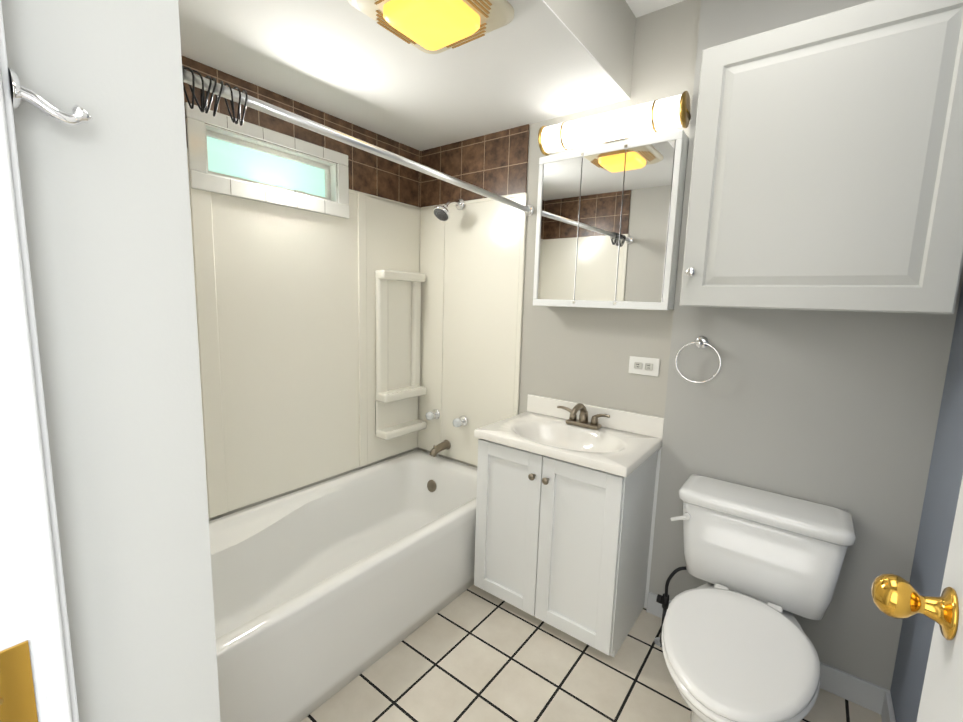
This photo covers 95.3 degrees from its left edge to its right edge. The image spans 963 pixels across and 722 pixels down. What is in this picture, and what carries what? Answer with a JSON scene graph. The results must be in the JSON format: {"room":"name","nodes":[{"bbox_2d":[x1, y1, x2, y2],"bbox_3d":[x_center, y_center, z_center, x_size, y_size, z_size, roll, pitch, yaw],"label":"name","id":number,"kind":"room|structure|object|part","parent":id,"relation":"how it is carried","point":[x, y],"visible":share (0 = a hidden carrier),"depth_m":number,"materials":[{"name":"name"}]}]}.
{"room":"bathroom","nodes":[
{"label":"bathroom","id":0,"kind":"room"},
{"bbox_2d":[209,447,417,520],"bbox_3d":[-0.984,0.132,1.971,0.120,1.735,2.073,8,10,37],"label":"wall","id":1,"kind":"structure","parent":0,"point":[274,497],"depth_m":2.12,"materials":[{"name":"grey paint"}]},
{"bbox_2d":[185,102,349,218],"bbox_3d":[-0.905,-0.816,1.895,0.155,0.294,0.685,8,10,37],"label":"window","id":2,"kind":"structure","parent":1,"relation":"in","point":[227,162],"depth_m":1.83,"materials":[{"name":"white tile"}]},
{"bbox_3d":[-1.041,-0.786,1.607,0.012,0.180,0.060,8,10,37],"label":"trim","id":3,"kind":"part","parent":2,"relation":"part of","materials":[{"name":"white tile"}]},
{"bbox_3d":[-0.907,-0.822,1.896,0.008,0.128,0.513,8,10,37],"label":"glass","id":4,"kind":"part","parent":2,"relation":"part of","materials":[{"name":"teal"}]},
{"bbox_3d":[-0.849,-0.929,1.838,0.012,0.051,0.685,8,10,37],"label":"trim","id":5,"kind":"part","parent":2,"relation":"part of","materials":[{"name":"white tile"}]},
{"bbox_3d":[-0.902,-0.895,1.884,0.035,0.020,0.553,8,10,37],"label":"frame","id":6,"kind":"part","parent":2,"relation":"part of","materials":[{"name":"white plastic"}]},
{"bbox_3d":[-0.743,-0.846,2.104,0.035,0.128,0.020,8,10,37],"label":"frame","id":7,"kind":"part","parent":2,"relation":"part of","materials":[{"name":"white plastic"}]},
{"bbox_3d":[-0.662,-0.843,2.101,0.012,0.180,0.060,8,10,37],"label":"trim","id":8,"kind":"part","parent":2,"relation":"part of","materials":[{"name":"white tile"}]},
{"bbox_2d":[188,170,419,516],"bbox_3d":[-0.874,-0.060,1.978,0.006,1.349,1.653,8,10,37],"label":"wall surround","id":9,"kind":"object","parent":1,"relation":"attached to","point":[287,293],"visible":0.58,"depth_m":1.97,"materials":[{"name":"white plastic"}]},
{"bbox_2d":[190,188,227,517],"bbox_3d":[-1.064,-0.001,1.722,0.010,1.285,0.070,8,10,37],"label":"wall panel","id":10,"kind":"object","parent":9,"relation":"attached to","point":[203,250],"visible":1,"depth_m":1.71,"materials":[{"name":"white plastic"}]},
{"bbox_2d":[357,192,367,466],"bbox_3d":[-0.619,-0.134,2.289,0.011,1.420,0.050,8,10,37],"label":"batten","id":11,"kind":"object","parent":9,"relation":"attached to","point":[362,310],"visible":0.98,"depth_m":2.28,"materials":[{"name":"white plastic"}]},
{"bbox_2d":[366,195,419,463],"bbox_3d":[-0.494,-0.153,2.455,0.006,1.420,0.398,8,10,37],"label":"wall panel","id":12,"kind":"object","parent":9,"relation":"attached to","point":[392,235],"visible":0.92,"depth_m":2.38,"materials":[{"name":"white plastic"}]},
{"bbox_2d":[375,270,426,439],"bbox_3d":[-0.442,-0.038,2.459,0.098,0.910,0.317,8,10,37],"label":"shelf","id":13,"kind":"object","parent":12,"relation":"attached to","point":[399,389],"visible":1,"depth_m":2.46,"materials":[{"name":"white plastic"}]},
{"bbox_3d":[-0.536,-0.134,2.366,0.038,0.700,0.072,8,10,37],"label":"rail","id":14,"kind":"part","parent":13,"relation":"part of","materials":[{"name":"white plastic"}]},
{"bbox_3d":[-0.384,-0.157,2.565,0.038,0.700,0.058,8,10,37],"label":"rail","id":15,"kind":"part","parent":13,"relation":"part of","materials":[{"name":"white plastic"}]},
{"bbox_2d":[178,0,635,150],"bbox_3d":[-0.367,-1.195,1.459,1.190,0.300,1.653,8,10,37],"label":"ceiling","id":16,"kind":"structure","parent":0,"point":[533,61],"depth_m":1.58,"materials":[{"name":"white paint"}]},
{"bbox_2d":[348,0,513,53],"bbox_3d":[-0.139,-0.974,1.241,0.360,0.064,0.360,8,10,37],"label":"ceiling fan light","id":17,"kind":"object","parent":16,"relation":"attached to","point":[432,26],"visible":1,"depth_m":1.23,"materials":[{"name":"beige glass"}]},
{"bbox_2d":[418,0,700,467],"bbox_3d":[0.189,-0.219,2.266,1.557,2.420,0.120,8,10,37],"label":"wall","id":18,"kind":"structure","parent":0,"point":[579,354],"depth_m":1.91,"materials":[{"name":"grey paint"}]},
{"bbox_2d":[183,70,533,215],"bbox_3d":[-0.270,-0.663,1.449,0.056,0.091,1.642,8,10,37],"label":"shower rod","id":19,"kind":"object","parent":18,"relation":"attached to","point":[285,115],"visible":0.48,"depth_m":1.26,"materials":[{"name":"silver metal"}]},
{"bbox_2d":[182,65,247,125],"bbox_3d":[-0.627,-0.601,0.985,0.044,0.085,0.189,8,10,37],"label":"curtain hooks","id":20,"kind":"object","parent":19,"relation":"hanging from","point":[204,107],"visible":0.62,"depth_m":0.99,"materials":[{"name":"black metal"}]},
{"bbox_2d":[418,196,521,465],"bbox_3d":[-0.093,-0.135,2.413,0.699,1.424,0.006,8,10,37],"label":"wall surround","id":21,"kind":"object","parent":18,"relation":"attached to","point":[481,260],"visible":0.79,"depth_m":2.34,"materials":[{"name":"white plastic"}]},
{"bbox_2d":[418,207,444,453],"bbox_3d":[-0.295,-0.161,2.557,0.188,1.420,0.006,8,10,37],"label":"panel","id":22,"kind":"object","parent":21,"relation":"attached to","point":[432,235],"visible":0.77,"depth_m":2.54,"materials":[{"name":"white plastic"}]},
{"bbox_2d":[425,409,467,456],"bbox_3d":[-0.227,0.420,2.481,0.268,0.242,0.137,8,10,37],"label":"tub faucet","id":23,"kind":"object","parent":21,"relation":"attached to","point":[446,444],"visible":1,"depth_m":2.48,"materials":[{"name":"silver metal"}]},
{"bbox_3d":[-0.300,0.318,2.540,0.052,0.052,0.038,8,10,37],"label":"knob","id":24,"kind":"part","parent":23,"relation":"part of","materials":[{"name":"white plastic"}]},
{"bbox_3d":[-0.245,0.504,2.500,0.048,0.070,0.130,8,10,37],"label":"spout","id":25,"kind":"part","parent":23,"relation":"part of","materials":[{"name":"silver metal"}]},
{"bbox_3d":[-0.135,0.340,2.416,0.052,0.052,0.038,8,10,37],"label":"knob","id":26,"kind":"part","parent":23,"relation":"part of","materials":[{"name":"white plastic"}]},
{"bbox_2d":[433,198,463,220],"bbox_3d":[-0.170,-0.789,2.270,0.092,0.135,0.181,8,10,37],"label":"shower head","id":27,"kind":"object","parent":21,"relation":"attached to","point":[441,213],"visible":1,"depth_m":2.24},
{"bbox_3d":[-0.153,-0.813,2.289,0.016,0.049,0.111,8,10,37],"label":"arm","id":28,"kind":"part","parent":27,"relation":"part of"},
{"bbox_2d":[420,192,525,208],"bbox_3d":[-0.068,-0.835,2.309,0.703,0.016,0.012,8,10,37],"label":"trim","id":29,"kind":"structure","parent":21,"relation":"attached to","point":[489,199],"depth_m":2.25,"materials":[{"name":"white plastic"}]},
{"bbox_2d":[513,193,526,415],"bbox_3d":[0.186,-0.098,2.199,0.027,1.422,0.012,8,10,37],"label":"trim","id":30,"kind":"structure","parent":21,"relation":"attached to","point":[520,306],"depth_m":2.17,"materials":[{"name":"white plastic"}]},
{"bbox_2d":[420,124,528,207],"bbox_3d":[-0.063,-0.993,2.290,0.707,0.310,0.008,8,10,37],"label":"tile band","id":31,"kind":"object","parent":18,"relation":"attached to","point":[496,163],"visible":1,"depth_m":2.24,"materials":[{"name":"brown tile"}]},
{"bbox_2d":[533,130,688,309],"bbox_3d":[0.510,-0.543,1.827,0.586,0.640,0.121,8,10,37],"label":"upper cabinet","id":32,"kind":"object","parent":18,"relation":"attached to","point":[608,224],"visible":1,"depth_m":1.75,"materials":[{"name":"white"}]},
{"bbox_3d":[0.257,-0.569,1.958,0.022,0.580,0.024,8,10,37],"label":"frame","id":33,"kind":"part","parent":32,"relation":"part of","materials":[{"name":"white wood"}]},
{"bbox_2d":[538,157,581,299],"bbox_3d":[0.333,-0.557,1.891,0.175,0.590,0.002,8,10,37],"label":"mirror","id":34,"kind":"object","parent":32,"relation":"on","point":[560,183],"depth_m":1.89,"materials":[{"name":"clear glass"}]},
{"bbox_3d":[0.339,-0.558,1.898,0.177,0.592,0.018,8,10,37],"label":"door","id":35,"kind":"part","parent":32,"relation":"part of","materials":[{"name":"silver metal"}]},
{"bbox_2d":[575,149,624,300],"bbox_3d":[0.476,-0.538,1.783,0.175,0.590,0.002,8,10,37],"label":"mirror","id":36,"kind":"object","parent":32,"relation":"on","point":[600,204],"depth_m":1.78,"materials":[{"name":"clear glass"}]},
{"bbox_3d":[0.482,-0.539,1.790,0.177,0.592,0.018,8,10,37],"label":"door","id":37,"kind":"part","parent":32,"relation":"part of","materials":[{"name":"silver metal"}]},
{"bbox_3d":[0.472,-0.237,1.831,0.586,0.030,0.024,8,10,37],"label":"frame","id":38,"kind":"part","parent":32,"relation":"part of","materials":[{"name":"white wood"}]},
{"bbox_3d":[0.490,-0.841,1.748,0.586,0.030,0.024,8,10,37],"label":"frame","id":39,"kind":"part","parent":32,"relation":"part of","materials":[{"name":"white wood"}]},
{"bbox_2d":[616,140,674,301],"bbox_3d":[0.620,-0.519,1.675,0.175,0.590,0.002,8,10,37],"label":"mirror","id":40,"kind":"object","parent":32,"relation":"on","point":[647,178],"depth_m":1.67,"materials":[{"name":"clear glass"}]},
{"bbox_3d":[0.625,-0.520,1.683,0.177,0.592,0.018,8,10,37],"label":"door","id":41,"kind":"part","parent":32,"relation":"part of","materials":[{"name":"silver metal"}]},
{"bbox_3d":[0.706,-0.509,1.621,0.022,0.580,0.024,8,10,37],"label":"frame","id":42,"kind":"part","parent":32,"relation":"part of","materials":[{"name":"white wood"}]},
{"bbox_2d":[538,91,690,155],"bbox_3d":[0.515,-0.938,1.766,0.583,0.120,0.139,8,10,37],"label":"sconce","id":43,"kind":"object","parent":18,"relation":"attached to","point":[657,115],"visible":1,"depth_m":1.70,"materials":[{"name":"white glass"}]},
{"bbox_2d":[629,356,659,376],"bbox_3d":[0.678,0.021,1.835,0.124,0.074,0.009,8,10,37],"label":"electrical outlet","id":44,"kind":"object","parent":18,"relation":"attached to","point":[644,366],"visible":1,"depth_m":1.83,"materials":[{"name":"white plastic"}]},
{"bbox_2d":[301,584,881,721],"bbox_3d":[-0.376,1.182,1.025,2.440,0.050,3.020,8,10,37],"label":"floor","id":45,"kind":"structure","parent":0,"point":[473,653],"depth_m":1.52,"materials":[{"name":"tile"}]},
{"bbox_2d":[209,449,476,721],"bbox_3d":[-0.598,0.843,1.863,0.746,0.380,1.636,8,10,37],"label":"bathtub","id":46,"kind":"object","parent":45,"relation":"on","point":[324,591],"visible":0.6,"depth_m":1.72,"materials":[{"name":"white ceramic"}]},
{"bbox_2d":[474,394,663,656],"bbox_3d":[0.347,0.623,1.871,0.652,0.869,0.460,8,10,37],"label":"bathroom vanity","id":47,"kind":"object","parent":45,"relation":"on","point":[566,499],"visible":0.98,"depth_m":1.72,"materials":[{"name":"white wood"}]},
{"bbox_3d":[0.095,0.987,1.868,0.199,0.055,0.020,8,10,37],"label":"door rail","id":48,"kind":"part","parent":47,"relation":"part of","materials":[{"name":"white wood"}]},
{"bbox_3d":[0.107,0.680,1.830,0.199,0.563,0.009,8,10,37],"label":"door panel","id":49,"kind":"part","parent":47,"relation":"part of","materials":[{"name":"white wood"}]},
{"bbox_3d":[0.113,0.375,1.784,0.199,0.055,0.020,8,10,37],"label":"door rail","id":50,"kind":"part","parent":47,"relation":"part of","materials":[{"name":"white wood"}]},
{"bbox_3d":[0.196,0.445,1.695,0.028,0.028,0.032,8,10,37],"label":"knob","id":51,"kind":"part","parent":47,"relation":"part of","materials":[{"name":"silver metal"}]},
{"bbox_3d":[0.244,0.452,1.659,0.028,0.028,0.032,8,10,37],"label":"knob","id":52,"kind":"part","parent":47,"relation":"part of","materials":[{"name":"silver metal"}]},
{"bbox_3d":[0.381,0.222,1.989,0.078,0.033,0.032,8,10,37],"label":"faucet lever","id":53,"kind":"part","parent":47,"relation":"part of","materials":[{"name":"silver metal"}]},
{"bbox_3d":[0.344,1.020,1.681,0.199,0.055,0.020,8,10,37],"label":"door rail","id":54,"kind":"part","parent":47,"relation":"part of","materials":[{"name":"white wood"}]},
{"bbox_2d":[569,415,576,420],"bbox_3d":[0.412,0.246,1.977,0.034,0.040,0.034,8,10,37],"label":"handle","id":55,"kind":"object","parent":47,"relation":"on","point":[570,418],"depth_m":1.97,"materials":[{"name":"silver metal"}]},
{"bbox_3d":[0.356,0.713,1.643,0.199,0.563,0.009,8,10,37],"label":"door panel","id":56,"kind":"part","parent":47,"relation":"part of","materials":[{"name":"white wood"}]},
{"bbox_3d":[0.421,0.221,1.898,0.031,0.075,0.141,8,10,37],"label":"faucet spout","id":57,"kind":"part","parent":47,"relation":"part of","materials":[{"name":"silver metal"}]},
{"bbox_3d":[0.362,0.408,1.597,0.199,0.055,0.020,8,10,37],"label":"door rail","id":58,"kind":"part","parent":47,"relation":"part of","materials":[{"name":"white wood"}]},
{"bbox_2d":[590,416,597,424],"bbox_3d":[0.493,0.257,1.916,0.034,0.040,0.034,8,10,37],"label":"handle","id":59,"kind":"object","parent":47,"relation":"on","point":[594,420],"depth_m":1.90,"materials":[{"name":"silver metal"}]},
{"bbox_2d":[527,394,663,438],"bbox_3d":[0.491,0.242,1.995,0.652,0.086,0.020,8,10,37],"label":"backsplash","id":60,"kind":"structure","parent":47,"relation":"on","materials":[{"name":"white ceramic"}]},
{"bbox_3d":[0.517,0.240,1.887,0.078,0.033,0.032,8,10,37],"label":"faucet lever","id":61,"kind":"part","parent":47,"relation":"part of","materials":[{"name":"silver metal"}]},
{"bbox_2d":[654,474,855,721],"bbox_3d":[0.756,0.815,1.334,0.535,0.660,0.756,8,10,37],"label":"toilet","id":62,"kind":"object","parent":45,"relation":"on","point":[733,641],"visible":1,"depth_m":1.34,"materials":[{"name":"white ceramic"}]},
{"bbox_3d":[0.689,0.919,1.696,0.018,0.030,0.030,8,10,37],"label":"supply handle","id":63,"kind":"part","parent":62,"relation":"part of","materials":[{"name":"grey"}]},
{"bbox_3d":[0.692,0.553,1.542,0.052,0.034,0.020,8,10,37],"label":"lever arm","id":64,"kind":"part","parent":62,"relation":"part of"},
{"bbox_3d":[0.750,0.982,1.314,0.364,0.335,0.662,8,10,37],"label":"bowl","id":65,"kind":"part","parent":62,"relation":"part of","materials":[{"name":"white ceramic"}]},
{"bbox_3d":[0.708,0.812,1.229,0.386,0.017,0.532,8,10,37],"label":"seat","id":66,"kind":"part","parent":62,"relation":"part of","materials":[{"name":"white plastic"}]},
{"bbox_3d":[0.708,0.792,1.226,0.380,0.020,0.523,8,10,37],"label":"lid","id":67,"kind":"part","parent":62,"relation":"part of","materials":[{"name":"white plastic"}]},
{"bbox_3d":[0.942,0.649,1.512,0.460,0.280,0.200,8,10,37],"label":"tank","id":68,"kind":"part","parent":62,"relation":"part of","materials":[{"name":"white ceramic"}]},
{"bbox_2d":[625,0,684,17],"bbox_3d":[-0.302,-1.279,0.686,2.440,0.080,3.020,8,10,37],"label":"ceiling","id":69,"kind":"structure","parent":0,"point":[638,8],"depth_m":1.66,"materials":[{"name":"white paint"}]},
{"bbox_2d":[649,0,962,689],"bbox_3d":[1.147,-0.088,1.521,0.883,2.420,0.160,8,10,37],"label":"wall","id":70,"kind":"structure","parent":0,"point":[840,409],"depth_m":1.47,"materials":[{"name":"grey paint"}]},
{"bbox_2d":[675,335,721,382],"bbox_3d":[0.814,-0.007,1.646,0.157,0.179,0.056,8,10,37],"label":"towel ring","id":71,"kind":"object","parent":70,"relation":"attached to","point":[701,342],"visible":1,"depth_m":1.64,"materials":[{"name":"silver metal"}]},
{"bbox_3d":[0.812,-0.068,1.633,0.026,0.026,0.044,8,10,37],"label":"post","id":72,"kind":"part","parent":71,"relation":"part of","materials":[{"name":"silver metal"}]},
{"bbox_2d":[646,592,890,714],"bbox_3d":[1.012,1.067,1.647,0.763,0.090,0.014,8,10,37],"label":"baseboard","id":73,"kind":"structure","parent":70,"relation":"attached to","point":[855,689],"depth_m":1.48,"materials":[{"name":"white paint"}]},
{"bbox_2d":[679,0,962,314],"bbox_3d":[0.975,-0.533,1.286,0.620,0.764,0.333,8,10,37],"label":"upper cabinet","id":74,"kind":"object","parent":70,"relation":"attached to","point":[827,169],"visible":1,"depth_m":1.15,"materials":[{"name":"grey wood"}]},
{"bbox_3d":[0.654,-0.277,1.370,0.030,0.030,0.030,8,10,37],"label":"knob","id":75,"kind":"part","parent":74,"relation":"part of","materials":[{"name":"silver metal"}]},
{"bbox_2d":[890,281,962,721],"bbox_3d":[0.825,0.046,0.479,0.120,2.420,1.900,8,10,37],"label":"wall","id":76,"kind":"structure","parent":0,"point":[943,485],"depth_m":1.21,"materials":[{"name":"grey paint"}]},
{"bbox_2d":[881,691,895,721],"bbox_3d":[1.018,1.151,1.044,0.014,0.090,0.946,8,10,37],"label":"baseboard","id":77,"kind":"structure","parent":76,"relation":"attached to","point":[887,714],"depth_m":1.37,"materials":[{"name":"white paint"}]},
{"bbox_2d":[871,476,962,721],"bbox_3d":[0.411,0.241,0.319,0.116,2.028,0.800,8,10,37],"label":"door","id":78,"kind":"structure","parent":76,"relation":"in","point":[941,700],"depth_m":0.60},
{"bbox_3d":[0.597,0.334,0.612,0.080,0.068,0.068,8,10,37],"label":"inside door knob","id":79,"kind":"part","parent":78,"relation":"part of","materials":[{"name":"gold metal"}]},
{"bbox_3d":[-0.533,-0.879,2.390,0.120,0.180,0.680,8,10,37],"label":"wall","id":80,"kind":"structure","parent":0,"visible":0},
{"bbox_2d":[337,193,356,207],"bbox_3d":[-0.521,-0.815,2.312,0.006,0.075,0.560,8,10,37],"label":"wall surround","id":81,"kind":"object","parent":80,"relation":"attached to","point":[352,200],"visible":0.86,"depth_m":2.16,"materials":[{"name":"white plastic"}]},
{"bbox_2d":[349,189,419,208],"bbox_3d":[-0.503,-0.850,2.325,0.012,0.016,0.488,8,10,37],"label":"trim","id":82,"kind":"structure","parent":81,"relation":"attached to","point":[356,192],"depth_m":2.29,"materials":[{"name":"white plastic"}]},
{"bbox_3d":[-0.945,-1.155,1.793,0.120,0.505,2.073,8,10,37],"label":"wall","id":83,"kind":"structure","parent":0,"visible":0},
{"bbox_2d":[181,55,200,148],"bbox_3d":[-1.187,-0.905,1.409,0.008,0.310,0.528,8,10,37],"label":"tile band","id":84,"kind":"object","parent":83,"relation":"attached to","point":[191,64],"visible":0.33,"depth_m":1.58,"materials":[{"name":"brown tile"}]},
{"bbox_2d":[201,63,335,162],"bbox_3d":[-0.854,-1.006,1.834,0.008,0.205,0.565,8,10,37],"label":"tile band","id":85,"kind":"object","parent":83,"relation":"attached to","point":[261,119],"visible":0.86,"depth_m":1.81,"materials":[{"name":"brown tile"}]},
{"bbox_2d":[336,117,420,206],"bbox_3d":[-0.515,-1.006,2.285,0.008,0.310,0.560,8,10,37],"label":"tile band","id":86,"kind":"object","parent":83,"relation":"attached to","point":[373,174],"visible":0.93,"depth_m":2.27,"materials":[{"name":"brown tile"}]},
{"bbox_3d":[-1.054,-0.049,0.761,1.416,2.420,0.483,8,10,37],"label":"wall","id":87,"kind":"structure","parent":0,"visible":0},
{"bbox_2d":[0,640,37,721],"bbox_3d":[-0.431,0.303,0.391,0.003,0.090,0.046,8,10,37],"label":"hinge leaf on the left door jamb","id":88,"kind":"object","parent":87,"relation":"attached to","point":[17,694],"visible":1,"depth_m":0.40,"materials":[{"name":"gold metal"}]},
{"bbox_2d":[8,67,92,125],"bbox_3d":[-0.383,-0.232,0.392,0.034,0.035,0.053,8,10,37],"label":"robe hook","id":89,"kind":"object","parent":87,"relation":"attached to","point":[78,115],"visible":0.96,"depth_m":0.38,"materials":[{"name":"silver metal"}]},
{"bbox_3d":[-0.381,-0.226,0.392,0.017,0.024,0.050,8,10,37],"label":"arm","id":90,"kind":"part","parent":89,"relation":"part of"},
{"bbox_2d":[1,0,220,721],"bbox_3d":[-0.489,0.026,0.338,0.004,2.420,0.487,8,10,37],"label":"wall","id":91,"kind":"structure","parent":87,"relation":"attached to","point":[106,201],"depth_m":0.47,"materials":[{"name":"white paint"}]},
{"bbox_2d":[0,0,78,721],"bbox_3d":[-0.462,0.195,0.362,0.046,2.080,0.167,8,10,37],"label":"door frame","id":92,"kind":"structure","parent":91,"relation":"attached to","point":[33,608],"depth_m":0.39,"materials":[{"name":"white wood"}]}
]}

